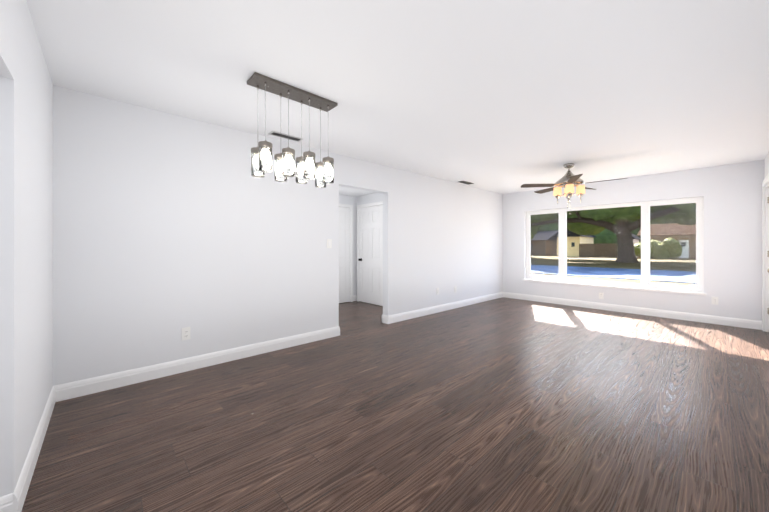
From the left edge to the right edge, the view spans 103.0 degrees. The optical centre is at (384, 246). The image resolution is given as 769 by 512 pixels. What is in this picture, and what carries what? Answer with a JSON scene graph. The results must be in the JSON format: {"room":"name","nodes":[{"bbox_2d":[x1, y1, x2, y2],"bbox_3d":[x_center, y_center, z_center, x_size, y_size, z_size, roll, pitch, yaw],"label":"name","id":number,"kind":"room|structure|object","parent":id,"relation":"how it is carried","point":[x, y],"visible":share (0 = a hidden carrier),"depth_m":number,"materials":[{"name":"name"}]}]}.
{"room":"empty living room","nodes":[
{"label":"empty living room","id":0,"kind":"room"},
{"bbox_2d":[0,0,52,496],"bbox_3d":[-1.290,-0.023,0.860,0.160,2.440,3.901,0,0,-42],"label":"wall","id":1,"kind":"structure","parent":0,"point":[26,234],"depth_m":1.44,"materials":[{"name":"white paint"}]},
{"bbox_2d":[0,484,27,511],"bbox_3d":[-2.195,1.134,0.793,1.615,0.125,0.015,0,0,-42],"label":"baseboard","id":2,"kind":"structure","parent":1,"relation":"attached to","point":[13,501],"depth_m":1.33,"materials":[{"name":"white paint"}]},
{"bbox_2d":[16,385,59,488],"bbox_3d":[-2.067,1.134,1.837,0.015,0.125,1.350,0,0,-42],"label":"baseboard","id":3,"kind":"structure","parent":1,"relation":"attached to","point":[28,469],"depth_m":1.75,"materials":[{"name":"white paint"}]},
{"bbox_2d":[53,85,502,385],"bbox_3d":[0.087,-0.022,4.848,7.260,2.440,0.120,0,0,-42],"label":"wall","id":4,"kind":"structure","parent":0,"point":[167,227],"depth_m":3.05,"materials":[{"name":"white paint"}]},
{"bbox_2d":[182,327,189,340],"bbox_3d":[-1.904,0.837,2.936,0.072,0.118,0.008,0,0,-42],"label":"electrical outlet","id":5,"kind":"object","parent":4,"relation":"attached to","point":[186,333],"visible":1,"depth_m":2.94,"materials":[{"name":"white plastic"}]},
{"bbox_2d":[60,326,339,400],"bbox_3d":[-1.583,1.135,3.248,2.635,0.125,0.045,0,0,-42],"label":"baseboard","id":6,"kind":"structure","parent":4,"relation":"attached to","point":[79,388],"depth_m":2.90,"materials":[{"name":"white paint"}]},
{"bbox_2d":[327,239,331,247],"bbox_3d":[-0.724,-0.037,4.016,0.072,0.118,0.010,0,0,-42],"label":"light switch","id":7,"kind":"object","parent":4,"relation":"attached to","point":[329,243],"visible":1,"depth_m":4.01,"materials":[{"name":"white plastic"}]},
{"bbox_2d":[384,292,503,323],"bbox_3d":[1.403,1.136,5.983,3.705,0.125,0.045,0,0,-42],"label":"baseboard","id":8,"kind":"structure","parent":4,"relation":"attached to","point":[399,317],"depth_m":5.55,"materials":[{"name":"white paint"}]},
{"bbox_2d":[339,194,356,302],"bbox_3d":[-1.821,-0.022,5.746,8.860,2.440,0.120,0,0,-42],"label":"wall","id":9,"kind":"structure","parent":0,"point":[347,199],"depth_m":6.73,"materials":[{"name":"white paint"}]},
{"bbox_2d":[339,203,352,302],"bbox_3d":[-1.014,0.149,6.331,0.898,2.099,0.103,0,0,-42],"label":"hall door","id":10,"kind":"structure","parent":9,"relation":"in","point":[345,252],"depth_m":6.53,"materials":[{"name":"white paint"}]},
{"bbox_2d":[339,186,378,196],"bbox_3d":[-0.845,-1.172,5.318,2.320,0.139,1.829,0,0,-42],"label":"ceiling","id":11,"kind":"structure","parent":0,"point":[350,191],"depth_m":6.24,"materials":[{"name":"white paint"}]},
{"bbox_2d":[357,193,382,204],"bbox_3d":[0.055,-0.022,6.141,0.120,2.440,1.828,0,0,-42],"label":"wall","id":12,"kind":"structure","parent":0,"point":[371,198],"depth_m":6.43,"materials":[{"name":"white paint"}]},
{"bbox_2d":[357,201,382,305],"bbox_3d":[-0.299,0.149,6.360,0.103,2.099,0.918,0,0,-42],"label":"door","id":13,"kind":"structure","parent":12,"relation":"in","point":[370,253],"depth_m":6.38,"materials":[{"name":"white paint"}]},
{"bbox_2d":[21,297,768,511],"bbox_3d":[0.253,1.257,3.542,9.180,0.120,6.170,0,0,-42],"label":"floor","id":14,"kind":"structure","parent":0,"point":[503,404],"depth_m":2.06,"materials":[{"name":"laminate"}]},
{"bbox_2d":[26,0,768,193],"bbox_3d":[0.253,-1.303,3.543,9.180,0.120,6.170,0,0,-42],"label":"ceiling","id":15,"kind":"structure","parent":0,"point":[504,96],"depth_m":2.21,"materials":[{"name":"white paint"}]},
{"bbox_2d":[268,131,302,141],"bbox_3d":[-1.107,-1.237,3.443,0.360,0.010,0.120,0,0,-42],"label":"ceiling vent","id":16,"kind":"object","parent":15,"relation":"in","point":[283,135],"visible":0.98,"depth_m":3.43,"materials":[{"name":"silver metal"}]},
{"bbox_2d":[247,72,337,187],"bbox_3d":[-0.721,-0.880,2.474,0.700,0.723,0.185,0,0,-42],"label":"pendant light","id":17,"kind":"object","parent":15,"relation":"hanging from","point":[320,172],"visible":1,"depth_m":2.40,"materials":[{"name":"silver metal"}]},
{"bbox_2d":[459,181,473,184],"bbox_3d":[1.578,-1.236,5.930,0.360,0.010,0.120,0,0,-42],"label":"ceiling vent","id":18,"kind":"object","parent":15,"relation":"in","point":[466,182],"visible":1,"depth_m":5.91,"materials":[{"name":"grey metal"}]},
{"bbox_2d":[521,163,626,207],"bbox_3d":[2.826,-0.861,4.610,1.330,0.760,1.311,0,0,-42],"label":"fan light","id":19,"kind":"object","parent":15,"relation":"hanging from","point":[568,181],"visible":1,"depth_m":4.57,"materials":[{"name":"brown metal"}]},
{"bbox_2d":[503,160,763,320],"bbox_3d":[3.563,-0.022,6.576,0.200,2.440,6.170,0,0,-42],"label":"wall","id":20,"kind":"structure","parent":0,"point":[731,194],"depth_m":4.83,"materials":[{"name":"white paint"}]},
{"bbox_2d":[523,197,705,295],"bbox_3d":[4.132,-0.012,5.890,0.157,1.566,2.850,0,0,-42],"label":"window","id":21,"kind":"structure","parent":20,"relation":"in","point":[647,285],"depth_m":5.42,"materials":[{"name":"white"}]},
{"bbox_2d":[504,292,761,329],"bbox_3d":[4.111,1.136,5.810,0.025,0.125,3.900,0,0,-42],"label":"baseboard","id":22,"kind":"structure","parent":20,"relation":"attached to","point":[744,323],"depth_m":5.30,"materials":[{"name":"white paint"}]},
{"bbox_2d":[712,297,717,304],"bbox_3d":[5.111,0.838,4.731,0.008,0.118,0.072,0,0,-42],"label":"electrical outlet","id":23,"kind":"object","parent":20,"relation":"attached to","point":[715,300],"visible":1,"depth_m":4.73,"materials":[{"name":"white plastic"}]},
{"bbox_2d":[764,152,768,178],"bbox_3d":[2.196,-0.023,1.274,8.980,2.440,0.200,0,0,-42],"label":"wall","id":24,"kind":"structure","parent":0,"point":[766,165],"depth_m":4.17,"materials":[{"name":"white paint"}]},
{"bbox_2d":[762,173,768,331],"bbox_3d":[5.089,0.138,3.949,1.040,2.120,0.233,0,0,-42],"label":"front door","id":25,"kind":"structure","parent":24,"relation":"in","point":[765,255],"depth_m":4.30,"materials":[{"name":"white paint"}]},
{"label":"outside","id":26,"kind":"structure","parent":0,"visible":0},
{"bbox_2d":[531,255,695,285],"bbox_3d":[55.064,1.613,63.415,152.539,0.300,200.000,0,0,-42],"label":"ground","id":27,"kind":"structure","parent":26,"point":[595,262],"depth_m":24.72,"materials":[{"name":"white concrete"}]},
{"bbox_2d":[531,230,558,255],"bbox_3d":[24.547,-0.614,57.154,10.800,4.251,14.800,0,0,-42],"label":"house","id":28,"kind":"structure","parent":27,"relation":"on","point":[541,248],"depth_m":49.86,"materials":[{"name":"brown wood"}]},
{"bbox_2d":[554,228,595,256],"bbox_3d":[29.262,-0.592,46.826,7.800,4.201,3.800,0,0,-42],"label":"house","id":29,"kind":"structure","parent":27,"relation":"on","point":[575,239],"depth_m":44.14,"materials":[{"name":"yellow"}]},
{"bbox_2d":[579,243,616,257],"bbox_3d":[28.907,0.528,41.516,0.100,1.900,4.350,0,0,-42],"label":"fence","id":30,"kind":"object","parent":27,"relation":"on","point":[594,250],"depth_m":41.47,"materials":[{"name":"brown wood"}]},
{"bbox_2d":[531,265,695,283],"bbox_3d":[8.924,1.437,21.137,7.700,0.029,200.000,0,0,-42],"label":"road","id":31,"kind":"structure","parent":27,"relation":"on","point":[572,270],"depth_m":16.11,"materials":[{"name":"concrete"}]},
{"bbox_2d":[531,203,695,262],"bbox_3d":[26.437,-9.790,53.972,61.933,25.812,117.276,0,0,-42],"label":"trees","id":32,"kind":"object","parent":27,"relation":"on","point":[601,225],"depth_m":28.75,"materials":[{"name":"green plant"}]},
{"bbox_2d":[632,234,640,256],"bbox_3d":[33.202,-0.143,41.417,5.300,3.301,2.100,0,0,-42],"label":"shed","id":33,"kind":"object","parent":27,"relation":"on","point":[637,238],"depth_m":41.15,"materials":[{"name":"white"}]},
{"bbox_2d":[634,237,681,258],"bbox_3d":[34.052,0.393,33.833,2.305,2.956,10.597,0,0,-42],"label":"bushes","id":34,"kind":"object","parent":27,"relation":"on","point":[666,250],"depth_m":34.93,"materials":[{"name":"green plant"}]},
{"bbox_2d":[636,223,695,258],"bbox_3d":[41.957,-0.745,34.452,9.800,4.501,19.800,0,0,-42],"label":"house","id":35,"kind":"structure","parent":27,"relation":"on","point":[686,238],"depth_m":36.41,"materials":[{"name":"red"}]}
]}

